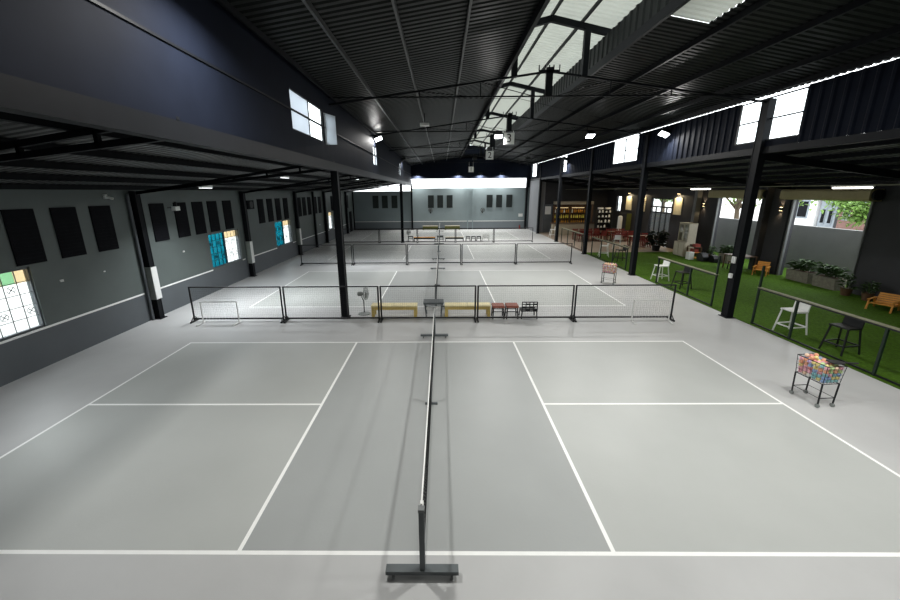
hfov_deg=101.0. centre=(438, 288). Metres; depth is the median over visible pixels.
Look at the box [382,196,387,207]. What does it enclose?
vent panel
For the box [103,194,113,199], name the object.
security camera
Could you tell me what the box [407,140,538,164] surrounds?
roof truss
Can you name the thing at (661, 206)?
door
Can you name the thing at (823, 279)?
stone planter
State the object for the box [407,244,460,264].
divider panel
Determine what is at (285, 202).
vent panel
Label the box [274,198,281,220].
vent panel
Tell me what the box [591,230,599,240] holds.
dining chair
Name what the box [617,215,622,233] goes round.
hanging bag
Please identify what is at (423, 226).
bench
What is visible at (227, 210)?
vent panel
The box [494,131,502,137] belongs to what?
lamp
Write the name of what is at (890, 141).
purlin
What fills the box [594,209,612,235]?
open shelving
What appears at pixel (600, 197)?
wall
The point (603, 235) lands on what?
dining chair
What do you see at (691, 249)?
storage box
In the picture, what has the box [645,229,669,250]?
bush
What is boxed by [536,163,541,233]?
steel column
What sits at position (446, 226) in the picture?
bench
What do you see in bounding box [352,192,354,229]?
trim
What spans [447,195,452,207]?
vent panel
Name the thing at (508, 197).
vent panel
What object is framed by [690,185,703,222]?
trim
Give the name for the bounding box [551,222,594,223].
countertop
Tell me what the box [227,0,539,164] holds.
ceiling
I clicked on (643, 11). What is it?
ceiling
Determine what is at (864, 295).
pot
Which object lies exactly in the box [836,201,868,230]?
house
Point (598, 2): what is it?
purlin
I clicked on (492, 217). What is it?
wall
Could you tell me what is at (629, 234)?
dining chair
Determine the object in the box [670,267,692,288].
bar stool
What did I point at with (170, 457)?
floor
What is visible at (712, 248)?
potted shrub
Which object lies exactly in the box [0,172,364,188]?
purlin
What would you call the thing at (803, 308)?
bar stool
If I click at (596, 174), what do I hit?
rafter
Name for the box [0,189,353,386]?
wall
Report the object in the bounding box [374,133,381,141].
lamp
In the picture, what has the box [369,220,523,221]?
trim
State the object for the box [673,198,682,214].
board
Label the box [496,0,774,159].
purlin
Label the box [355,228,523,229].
baseboard
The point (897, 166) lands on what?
purlin
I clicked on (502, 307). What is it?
stool
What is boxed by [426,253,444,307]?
net
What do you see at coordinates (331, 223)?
window
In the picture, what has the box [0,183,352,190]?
purlin
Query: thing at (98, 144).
truss
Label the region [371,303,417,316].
wooden bench
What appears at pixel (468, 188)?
trim
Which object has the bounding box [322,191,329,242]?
wall column
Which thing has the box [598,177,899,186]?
purlin
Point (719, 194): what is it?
door
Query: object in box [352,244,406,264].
divider panel
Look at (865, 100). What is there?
wall
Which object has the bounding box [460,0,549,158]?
purlin
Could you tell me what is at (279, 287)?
divider panel
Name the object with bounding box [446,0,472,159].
purlin
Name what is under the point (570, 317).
divider panel
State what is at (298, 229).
wall column
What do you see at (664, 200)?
tree
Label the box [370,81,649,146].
roof truss
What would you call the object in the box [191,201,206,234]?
vent panel
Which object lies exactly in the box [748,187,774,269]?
trim
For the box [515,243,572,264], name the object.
divider panel
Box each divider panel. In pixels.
[188,286,284,323]
[282,286,380,322]
[300,244,352,265]
[343,229,379,242]
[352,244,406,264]
[379,228,416,242]
[379,285,476,322]
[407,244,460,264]
[417,228,454,241]
[456,228,493,242]
[461,243,515,264]
[476,285,574,322]
[493,228,532,242]
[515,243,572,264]
[573,284,676,321]
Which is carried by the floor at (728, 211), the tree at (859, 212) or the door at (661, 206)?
the tree at (859, 212)
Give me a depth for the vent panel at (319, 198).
28.55 m
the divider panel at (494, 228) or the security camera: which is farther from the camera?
the divider panel at (494, 228)
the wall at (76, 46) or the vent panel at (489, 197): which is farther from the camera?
the vent panel at (489, 197)
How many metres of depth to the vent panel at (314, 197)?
27.65 m
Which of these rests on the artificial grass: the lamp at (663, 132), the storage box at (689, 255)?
the storage box at (689, 255)
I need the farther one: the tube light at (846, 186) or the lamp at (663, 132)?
the lamp at (663, 132)
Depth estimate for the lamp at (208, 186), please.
12.00 m
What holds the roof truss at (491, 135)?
on the steel column at (591, 176)
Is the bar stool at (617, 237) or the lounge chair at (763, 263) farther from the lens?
the bar stool at (617, 237)
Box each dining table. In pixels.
[572,231,605,240]
[606,231,630,240]
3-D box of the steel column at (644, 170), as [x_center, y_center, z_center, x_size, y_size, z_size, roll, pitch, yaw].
[9.316,-3.732,17.107,0.300,6.380,0.360,0,15,1]
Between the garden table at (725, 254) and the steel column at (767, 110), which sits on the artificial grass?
the garden table at (725, 254)
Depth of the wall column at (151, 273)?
11.68 m
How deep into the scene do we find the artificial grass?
13.17 m
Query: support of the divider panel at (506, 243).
on the floor at (170, 457)
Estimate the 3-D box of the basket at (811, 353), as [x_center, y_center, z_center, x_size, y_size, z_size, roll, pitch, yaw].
[7.219,1.530,7.029,0.384,0.378,0.560,-1,15,-3]
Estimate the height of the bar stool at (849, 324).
0.931 m
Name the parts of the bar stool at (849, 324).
leg, leg, leg, seat, backrest, leg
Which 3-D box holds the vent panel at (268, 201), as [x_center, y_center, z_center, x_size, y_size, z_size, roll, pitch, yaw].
[-9.221,-4.289,20.382,0.040,1.230,0.640,0,15,1]
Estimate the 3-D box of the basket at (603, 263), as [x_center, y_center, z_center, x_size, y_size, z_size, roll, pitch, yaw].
[7.491,-0.866,16.199,0.560,0.378,0.384,11,18,37]
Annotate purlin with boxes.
[0,111,392,182]
[0,137,383,185]
[0,159,376,186]
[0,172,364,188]
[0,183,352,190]
[215,0,411,165]
[302,0,421,163]
[391,0,434,161]
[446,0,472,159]
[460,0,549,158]
[471,0,563,144]
[480,0,602,145]
[484,0,690,158]
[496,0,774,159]
[507,0,874,161]
[519,24,899,163]
[527,47,899,165]
[546,138,899,179]
[557,148,899,180]
[567,157,899,182]
[577,164,899,184]
[593,173,872,185]
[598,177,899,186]
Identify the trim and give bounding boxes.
[0,224,345,343]
[88,0,409,173]
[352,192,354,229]
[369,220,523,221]
[467,188,473,228]
[524,177,528,228]
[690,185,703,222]
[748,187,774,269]
[770,183,795,274]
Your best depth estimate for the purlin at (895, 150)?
10.69 m
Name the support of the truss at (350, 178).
attached to the wall column at (248, 243)
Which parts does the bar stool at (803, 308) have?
leg, seat, backrest, leg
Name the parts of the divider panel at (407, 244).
rail, rail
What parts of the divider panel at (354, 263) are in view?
rail, rail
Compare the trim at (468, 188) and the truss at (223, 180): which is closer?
the truss at (223, 180)
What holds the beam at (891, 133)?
attached to the wall at (865, 100)
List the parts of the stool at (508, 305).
seat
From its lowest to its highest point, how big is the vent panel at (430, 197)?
1.300 m
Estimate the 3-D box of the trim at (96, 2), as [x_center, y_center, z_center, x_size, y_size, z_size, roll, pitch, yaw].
[-3.002,-6.322,17.567,0.020,0.030,43.500,0,15,1]
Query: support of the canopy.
on the artificial grass
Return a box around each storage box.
[685,252,694,259]
[690,248,698,251]
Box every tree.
[655,199,672,211]
[723,198,756,218]
[758,199,816,210]
[815,200,870,229]
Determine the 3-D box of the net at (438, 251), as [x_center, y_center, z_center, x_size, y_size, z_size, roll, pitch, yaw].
[0.042,-2.951,25.254,0.770,0.896,6.760,0,15,1]
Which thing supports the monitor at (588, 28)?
on the roof truss at (588, 28)
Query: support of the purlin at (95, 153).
attached to the ceiling at (12, 130)
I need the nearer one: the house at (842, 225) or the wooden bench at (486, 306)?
the wooden bench at (486, 306)
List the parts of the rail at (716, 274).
post, rail, rail frame, rail, post, post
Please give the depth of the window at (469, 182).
38.81 m
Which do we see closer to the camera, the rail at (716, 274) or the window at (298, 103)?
the window at (298, 103)
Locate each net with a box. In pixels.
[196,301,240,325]
[385,307,458,579]
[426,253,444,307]
[432,233,444,259]
[631,299,672,324]
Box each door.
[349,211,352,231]
[648,198,672,246]
[708,190,767,253]
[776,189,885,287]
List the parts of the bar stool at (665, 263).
backrest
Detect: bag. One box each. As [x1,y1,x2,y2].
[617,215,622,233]
[696,251,708,261]
[708,253,718,262]
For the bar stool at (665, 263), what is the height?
0.931 m
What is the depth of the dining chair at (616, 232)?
29.17 m
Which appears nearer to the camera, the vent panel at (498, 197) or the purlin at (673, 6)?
the purlin at (673, 6)
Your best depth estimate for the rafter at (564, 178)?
28.53 m
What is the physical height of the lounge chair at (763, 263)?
0.608 m
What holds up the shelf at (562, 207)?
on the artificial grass
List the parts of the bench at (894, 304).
seat, backrest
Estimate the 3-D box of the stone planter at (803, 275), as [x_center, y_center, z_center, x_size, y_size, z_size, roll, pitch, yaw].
[16.000,-0.811,16.278,0.900,1.018,1.247,0,15,1]
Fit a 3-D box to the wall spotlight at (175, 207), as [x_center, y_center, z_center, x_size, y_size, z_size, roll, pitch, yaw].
[-9.140,-2.821,12.754,0.360,0.300,0.220,0,15,1]
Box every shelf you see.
[426,306,439,308]
[552,205,570,222]
[569,205,585,221]
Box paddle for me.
[826,359,858,364]
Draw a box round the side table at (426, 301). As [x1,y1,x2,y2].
[423,299,443,316]
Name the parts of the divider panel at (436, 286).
post, rail, rail, post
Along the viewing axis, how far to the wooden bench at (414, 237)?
30.13 m
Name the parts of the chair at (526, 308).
backrest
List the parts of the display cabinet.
door, glass door, door, glass door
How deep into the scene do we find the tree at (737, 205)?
26.09 m
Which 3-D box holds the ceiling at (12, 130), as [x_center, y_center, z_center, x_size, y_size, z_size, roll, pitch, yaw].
[-6.320,-5.244,17.933,6.514,0.970,43.600,0,15,1]
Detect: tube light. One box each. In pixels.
[690,187,711,189]
[831,185,875,188]
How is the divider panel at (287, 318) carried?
on the floor at (170, 457)
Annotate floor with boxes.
[0,203,760,337]
[0,229,899,599]
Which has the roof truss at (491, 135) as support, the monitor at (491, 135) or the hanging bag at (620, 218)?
the monitor at (491, 135)
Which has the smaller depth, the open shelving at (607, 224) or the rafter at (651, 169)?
the rafter at (651, 169)
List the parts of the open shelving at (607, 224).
panel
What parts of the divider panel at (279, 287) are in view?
post, rail, rail, post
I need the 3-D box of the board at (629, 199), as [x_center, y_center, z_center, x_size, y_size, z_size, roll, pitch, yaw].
[16.192,-7.214,31.483,0.040,1.110,0.950,0,15,1]
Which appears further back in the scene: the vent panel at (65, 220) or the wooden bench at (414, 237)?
the wooden bench at (414, 237)
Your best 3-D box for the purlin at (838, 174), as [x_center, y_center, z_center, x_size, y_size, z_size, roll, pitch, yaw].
[14.066,-5.183,17.694,0.080,0.120,43.500,0,15,1]
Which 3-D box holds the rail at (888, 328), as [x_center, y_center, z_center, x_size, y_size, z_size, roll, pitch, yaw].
[9.495,1.204,7.237,0.090,1.790,7.950,0,15,1]
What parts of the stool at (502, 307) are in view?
seat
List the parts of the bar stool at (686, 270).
seat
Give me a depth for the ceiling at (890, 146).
13.63 m
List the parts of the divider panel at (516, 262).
rail, rail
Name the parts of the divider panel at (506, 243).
rail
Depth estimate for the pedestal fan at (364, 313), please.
12.34 m
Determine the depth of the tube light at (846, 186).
10.57 m
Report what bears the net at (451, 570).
on the floor at (170, 457)
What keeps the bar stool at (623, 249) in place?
on the artificial grass
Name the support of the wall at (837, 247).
on the floor at (728, 211)
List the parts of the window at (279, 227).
pane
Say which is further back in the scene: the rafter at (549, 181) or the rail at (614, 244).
the rafter at (549, 181)
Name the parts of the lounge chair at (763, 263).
backrest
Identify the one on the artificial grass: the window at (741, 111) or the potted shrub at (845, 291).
the potted shrub at (845, 291)
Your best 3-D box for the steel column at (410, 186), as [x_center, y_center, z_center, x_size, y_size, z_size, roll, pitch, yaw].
[-2.777,-8.493,39.302,0.270,4.570,0.300,0,15,1]
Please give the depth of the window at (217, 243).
15.98 m
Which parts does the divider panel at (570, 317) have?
post, rail, rail, post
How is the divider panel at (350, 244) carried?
on the floor at (170, 457)
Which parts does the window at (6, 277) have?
pane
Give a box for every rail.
[561,228,582,250]
[591,237,629,269]
[655,255,720,305]
[750,266,899,385]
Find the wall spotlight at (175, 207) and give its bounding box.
[167,202,179,210]
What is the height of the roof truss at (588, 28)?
2.198 m
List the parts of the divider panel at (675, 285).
post, rail, rail, post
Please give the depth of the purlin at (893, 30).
8.84 m
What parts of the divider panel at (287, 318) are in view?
post, rail, rail, post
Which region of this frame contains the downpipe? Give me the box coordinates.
[125,195,154,319]
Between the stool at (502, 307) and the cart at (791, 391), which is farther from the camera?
the stool at (502, 307)
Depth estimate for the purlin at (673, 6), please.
8.91 m
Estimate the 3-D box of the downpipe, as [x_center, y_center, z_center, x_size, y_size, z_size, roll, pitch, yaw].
[-9.264,-0.880,11.557,0.083,3.950,0.083,-6,16,-21]
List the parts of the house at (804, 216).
pane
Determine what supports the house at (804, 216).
on the floor at (728, 211)
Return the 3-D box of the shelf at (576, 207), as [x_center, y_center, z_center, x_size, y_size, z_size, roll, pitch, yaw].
[13.414,-6.701,35.825,1.560,2.594,0.400,0,15,1]
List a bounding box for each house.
[794,200,821,225]
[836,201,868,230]
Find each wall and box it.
[0,0,410,182]
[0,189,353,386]
[353,145,532,228]
[528,180,538,231]
[530,58,899,178]
[539,179,608,231]
[607,181,899,303]
[650,212,862,279]
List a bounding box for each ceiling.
[0,121,388,189]
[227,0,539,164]
[486,0,671,150]
[493,0,899,164]
[555,140,899,187]
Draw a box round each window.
[0,267,44,340]
[208,229,240,268]
[275,219,291,246]
[289,88,336,144]
[328,211,332,228]
[352,184,410,191]
[373,146,376,164]
[411,178,525,187]
[612,135,638,164]
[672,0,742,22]
[734,86,808,144]
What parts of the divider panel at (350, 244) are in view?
rail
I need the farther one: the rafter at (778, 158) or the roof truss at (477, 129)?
the roof truss at (477, 129)
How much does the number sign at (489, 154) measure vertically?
0.710 m
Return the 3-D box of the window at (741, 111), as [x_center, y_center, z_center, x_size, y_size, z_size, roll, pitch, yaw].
[9.255,-4.740,10.395,0.040,1.156,2.180,0,15,1]
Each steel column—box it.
[330,171,350,316]
[399,184,404,242]
[410,186,412,227]
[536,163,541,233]
[554,157,563,241]
[581,148,593,253]
[628,133,649,275]
[718,98,776,317]
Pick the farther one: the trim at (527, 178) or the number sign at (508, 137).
the trim at (527, 178)
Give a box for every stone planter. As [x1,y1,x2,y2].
[718,245,733,263]
[786,258,823,283]
[812,263,850,290]
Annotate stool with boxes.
[491,303,504,318]
[505,303,518,318]
[598,243,608,256]
[612,235,620,248]
[613,245,626,261]
[650,260,669,281]
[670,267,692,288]
[772,301,810,334]
[818,316,865,355]
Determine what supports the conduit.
attached to the wall at (600, 197)
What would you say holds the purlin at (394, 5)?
attached to the ceiling at (368, 32)
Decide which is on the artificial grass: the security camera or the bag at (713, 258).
the bag at (713, 258)
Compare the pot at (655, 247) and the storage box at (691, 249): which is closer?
the storage box at (691, 249)
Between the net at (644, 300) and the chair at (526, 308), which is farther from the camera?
the chair at (526, 308)
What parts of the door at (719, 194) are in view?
guide rail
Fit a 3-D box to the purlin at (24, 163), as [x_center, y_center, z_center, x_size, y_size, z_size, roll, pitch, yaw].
[-6.533,-5.126,17.915,0.100,0.120,43.500,0,15,1]
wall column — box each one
[128,191,167,318]
[239,191,256,276]
[292,191,302,254]
[311,191,318,247]
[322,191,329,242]
[344,191,349,233]
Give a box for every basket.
[602,263,617,273]
[795,353,847,384]
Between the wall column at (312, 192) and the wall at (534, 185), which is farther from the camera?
the wall at (534, 185)
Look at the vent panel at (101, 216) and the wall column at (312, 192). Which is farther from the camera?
the wall column at (312, 192)
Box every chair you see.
[518,302,537,318]
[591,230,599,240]
[599,231,606,240]
[611,230,620,241]
[621,231,626,241]
[627,233,632,244]
[639,235,645,246]
[751,261,770,276]
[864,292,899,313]
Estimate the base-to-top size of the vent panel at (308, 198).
1.230 m
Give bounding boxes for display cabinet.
[673,222,698,256]
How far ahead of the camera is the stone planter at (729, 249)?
20.48 m
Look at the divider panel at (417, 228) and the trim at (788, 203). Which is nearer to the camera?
the trim at (788, 203)
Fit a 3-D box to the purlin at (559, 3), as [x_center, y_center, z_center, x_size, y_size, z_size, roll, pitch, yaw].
[3.115,-9.089,16.783,0.050,0.090,43.500,0,15,1]
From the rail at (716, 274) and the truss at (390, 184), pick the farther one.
the truss at (390, 184)
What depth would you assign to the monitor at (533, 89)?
15.93 m
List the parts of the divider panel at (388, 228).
rail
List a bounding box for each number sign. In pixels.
[486,151,493,159]
[504,131,514,143]
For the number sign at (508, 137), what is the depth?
16.33 m
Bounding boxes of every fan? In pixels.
[246,200,253,208]
[357,288,370,315]
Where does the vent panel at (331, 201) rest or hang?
attached to the wall at (85, 288)
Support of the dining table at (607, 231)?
on the artificial grass
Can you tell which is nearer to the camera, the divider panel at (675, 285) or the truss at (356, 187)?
the divider panel at (675, 285)
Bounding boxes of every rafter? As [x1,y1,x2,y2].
[542,180,612,190]
[563,177,647,190]
[594,173,693,189]
[649,167,791,189]
[765,153,899,178]
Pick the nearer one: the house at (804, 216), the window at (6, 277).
the window at (6, 277)
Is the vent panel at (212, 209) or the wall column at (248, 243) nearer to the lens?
the vent panel at (212, 209)
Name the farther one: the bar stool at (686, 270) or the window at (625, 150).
the window at (625, 150)
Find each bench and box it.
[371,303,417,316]
[414,237,434,240]
[423,226,437,229]
[445,225,459,229]
[445,237,463,240]
[445,302,490,316]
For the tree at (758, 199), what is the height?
4.818 m
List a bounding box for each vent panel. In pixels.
[0,209,46,265]
[49,207,86,257]
[88,205,118,251]
[148,203,169,241]
[173,202,190,237]
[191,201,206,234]
[206,201,220,231]
[222,200,233,229]
[256,199,265,223]
[266,199,273,221]
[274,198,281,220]
[282,198,288,218]
[297,197,301,216]
[301,197,306,215]
[307,197,311,214]
[314,197,317,213]
[317,197,321,212]
[330,196,332,210]
[372,196,378,207]
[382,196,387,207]
[391,196,397,207]
[428,195,433,207]
[437,195,442,207]
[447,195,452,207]
[486,195,492,207]
[496,195,501,206]
[506,195,511,206]
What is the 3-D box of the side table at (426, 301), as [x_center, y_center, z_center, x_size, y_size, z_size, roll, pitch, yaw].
[-0.147,0.652,12.245,0.660,0.502,0.414,0,15,1]
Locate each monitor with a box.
[474,112,517,138]
[486,81,544,118]
[511,15,611,77]
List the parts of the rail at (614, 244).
rail, post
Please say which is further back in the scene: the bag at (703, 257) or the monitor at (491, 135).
the monitor at (491, 135)
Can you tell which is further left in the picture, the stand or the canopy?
the canopy
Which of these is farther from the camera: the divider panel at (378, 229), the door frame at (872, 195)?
the divider panel at (378, 229)
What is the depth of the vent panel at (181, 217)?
13.47 m
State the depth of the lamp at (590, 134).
16.25 m
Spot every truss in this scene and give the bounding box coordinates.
[0,116,179,161]
[136,165,326,194]
[243,172,372,193]
[296,179,386,192]
[324,182,397,192]
[328,15,770,129]
[346,184,403,191]
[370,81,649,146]
[389,112,593,154]
[400,129,560,161]
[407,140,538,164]
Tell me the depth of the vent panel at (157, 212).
12.36 m
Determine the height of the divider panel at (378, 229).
1.150 m
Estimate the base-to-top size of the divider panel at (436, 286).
1.150 m
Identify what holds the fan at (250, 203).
attached to the wall at (85, 288)
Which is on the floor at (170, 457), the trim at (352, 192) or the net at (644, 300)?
the net at (644, 300)
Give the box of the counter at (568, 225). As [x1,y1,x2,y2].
[551,222,594,234]
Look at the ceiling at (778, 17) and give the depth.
8.92 m
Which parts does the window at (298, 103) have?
pane, frame, open sash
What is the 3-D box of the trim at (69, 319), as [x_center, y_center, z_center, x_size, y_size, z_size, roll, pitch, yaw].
[-9.254,-1.372,17.681,0.006,0.050,41.100,0,15,1]
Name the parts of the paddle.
blade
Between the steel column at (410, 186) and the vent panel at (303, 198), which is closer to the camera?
the vent panel at (303, 198)
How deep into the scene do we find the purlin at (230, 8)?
7.06 m
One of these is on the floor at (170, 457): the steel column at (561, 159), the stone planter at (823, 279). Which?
the steel column at (561, 159)
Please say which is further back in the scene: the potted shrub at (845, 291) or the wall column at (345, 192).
the wall column at (345, 192)
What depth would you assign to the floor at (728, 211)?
15.54 m
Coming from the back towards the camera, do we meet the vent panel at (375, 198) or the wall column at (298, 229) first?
the vent panel at (375, 198)
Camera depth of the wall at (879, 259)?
17.36 m
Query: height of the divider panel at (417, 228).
1.150 m
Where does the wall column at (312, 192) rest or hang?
on the floor at (170, 457)
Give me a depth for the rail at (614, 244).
20.52 m
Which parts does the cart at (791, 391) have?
leg, leg, leg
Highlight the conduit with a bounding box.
[565,184,899,189]
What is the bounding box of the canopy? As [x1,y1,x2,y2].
[553,201,593,221]
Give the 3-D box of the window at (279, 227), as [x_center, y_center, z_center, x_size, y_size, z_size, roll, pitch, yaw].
[-9.295,-3.329,22.210,0.080,1.450,2.300,0,15,1]
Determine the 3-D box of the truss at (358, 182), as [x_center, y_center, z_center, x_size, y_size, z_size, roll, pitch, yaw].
[-6.058,-6.503,23.338,6.232,0.984,0.060,0,15,1]
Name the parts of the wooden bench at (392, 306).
seat, seat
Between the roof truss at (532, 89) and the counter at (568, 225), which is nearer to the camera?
the roof truss at (532, 89)
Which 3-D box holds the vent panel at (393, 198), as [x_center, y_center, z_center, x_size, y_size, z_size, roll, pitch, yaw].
[-4.631,-9.146,39.305,0.620,1.300,0.040,0,15,1]
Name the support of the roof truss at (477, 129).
on the steel column at (561, 159)
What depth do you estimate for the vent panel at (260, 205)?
19.35 m
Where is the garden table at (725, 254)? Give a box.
[722,253,756,270]
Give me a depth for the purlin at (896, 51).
9.64 m
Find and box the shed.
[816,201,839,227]
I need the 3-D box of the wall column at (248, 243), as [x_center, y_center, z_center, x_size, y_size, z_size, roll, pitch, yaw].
[-9.132,-2.558,17.784,0.280,4.050,0.300,0,15,1]
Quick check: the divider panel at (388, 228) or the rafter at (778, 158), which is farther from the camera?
the divider panel at (388, 228)
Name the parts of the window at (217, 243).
pane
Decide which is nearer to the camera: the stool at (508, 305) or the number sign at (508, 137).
the stool at (508, 305)
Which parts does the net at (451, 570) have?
post, post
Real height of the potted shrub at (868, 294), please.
0.713 m
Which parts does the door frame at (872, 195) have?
guide rail, guide rail, shutter motor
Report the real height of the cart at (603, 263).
0.848 m
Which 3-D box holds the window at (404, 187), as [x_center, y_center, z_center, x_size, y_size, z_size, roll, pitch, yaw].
[-5.927,-10.655,38.990,6.270,0.900,0.012,0,15,1]
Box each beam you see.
[0,73,411,185]
[529,128,899,180]
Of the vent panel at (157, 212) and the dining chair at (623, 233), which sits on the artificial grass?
the dining chair at (623, 233)
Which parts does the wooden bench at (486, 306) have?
seat, seat, leg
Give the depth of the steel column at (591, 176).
23.07 m
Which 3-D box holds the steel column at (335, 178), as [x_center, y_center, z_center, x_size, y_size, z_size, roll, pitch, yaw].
[-3.054,-1.261,11.602,0.300,4.570,0.340,0,15,1]
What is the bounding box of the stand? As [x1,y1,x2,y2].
[622,213,631,237]
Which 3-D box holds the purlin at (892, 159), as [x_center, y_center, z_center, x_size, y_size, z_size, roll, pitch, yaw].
[12.064,-5.440,17.646,0.080,0.120,43.500,0,15,1]
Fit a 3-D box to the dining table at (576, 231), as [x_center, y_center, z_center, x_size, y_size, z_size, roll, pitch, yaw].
[12.313,-4.292,30.295,2.500,0.744,0.760,0,15,1]
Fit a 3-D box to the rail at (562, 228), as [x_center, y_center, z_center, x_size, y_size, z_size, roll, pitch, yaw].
[9.694,-3.633,27.031,0.090,1.150,4.500,0,15,1]
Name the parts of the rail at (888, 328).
post, post, rail, rail, rail frame, post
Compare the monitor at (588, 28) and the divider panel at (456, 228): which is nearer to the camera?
the monitor at (588, 28)
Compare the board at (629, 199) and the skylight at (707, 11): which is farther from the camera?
the board at (629, 199)
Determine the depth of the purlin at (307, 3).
7.55 m
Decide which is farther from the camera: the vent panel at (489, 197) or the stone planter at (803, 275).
the vent panel at (489, 197)
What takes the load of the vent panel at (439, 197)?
attached to the wall at (492, 217)
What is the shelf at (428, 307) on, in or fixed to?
attached to the side table at (426, 301)
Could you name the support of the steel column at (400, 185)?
on the floor at (170, 457)
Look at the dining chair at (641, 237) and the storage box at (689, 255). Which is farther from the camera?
the dining chair at (641, 237)
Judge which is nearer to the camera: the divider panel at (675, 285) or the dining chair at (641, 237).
the divider panel at (675, 285)
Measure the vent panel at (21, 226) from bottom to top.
1.230 m
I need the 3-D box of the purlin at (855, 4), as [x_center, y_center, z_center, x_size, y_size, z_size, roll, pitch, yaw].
[6.947,-7.537,17.150,0.060,0.120,43.500,0,15,1]
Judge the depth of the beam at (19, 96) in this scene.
3.68 m
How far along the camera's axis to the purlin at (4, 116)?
5.15 m
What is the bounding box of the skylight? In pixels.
[469,0,641,146]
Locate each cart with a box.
[601,263,617,284]
[789,353,847,407]
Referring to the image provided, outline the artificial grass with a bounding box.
[539,232,899,388]
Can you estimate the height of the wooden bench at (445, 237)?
0.380 m
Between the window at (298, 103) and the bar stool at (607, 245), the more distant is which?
the bar stool at (607, 245)
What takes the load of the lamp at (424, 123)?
attached to the ceiling at (368, 32)
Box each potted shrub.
[706,246,716,255]
[836,274,858,295]
[857,280,881,300]
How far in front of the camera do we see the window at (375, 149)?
17.97 m
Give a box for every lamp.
[198,179,212,188]
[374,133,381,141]
[420,113,428,125]
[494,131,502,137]
[585,131,594,137]
[658,128,671,137]
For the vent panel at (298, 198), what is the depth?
24.54 m
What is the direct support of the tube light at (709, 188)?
attached to the conduit
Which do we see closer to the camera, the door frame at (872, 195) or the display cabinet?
the door frame at (872, 195)
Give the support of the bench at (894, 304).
on the artificial grass
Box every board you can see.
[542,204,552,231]
[625,196,632,209]
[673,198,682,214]
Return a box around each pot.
[652,244,660,250]
[840,287,852,295]
[861,292,875,300]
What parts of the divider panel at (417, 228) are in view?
rail, rail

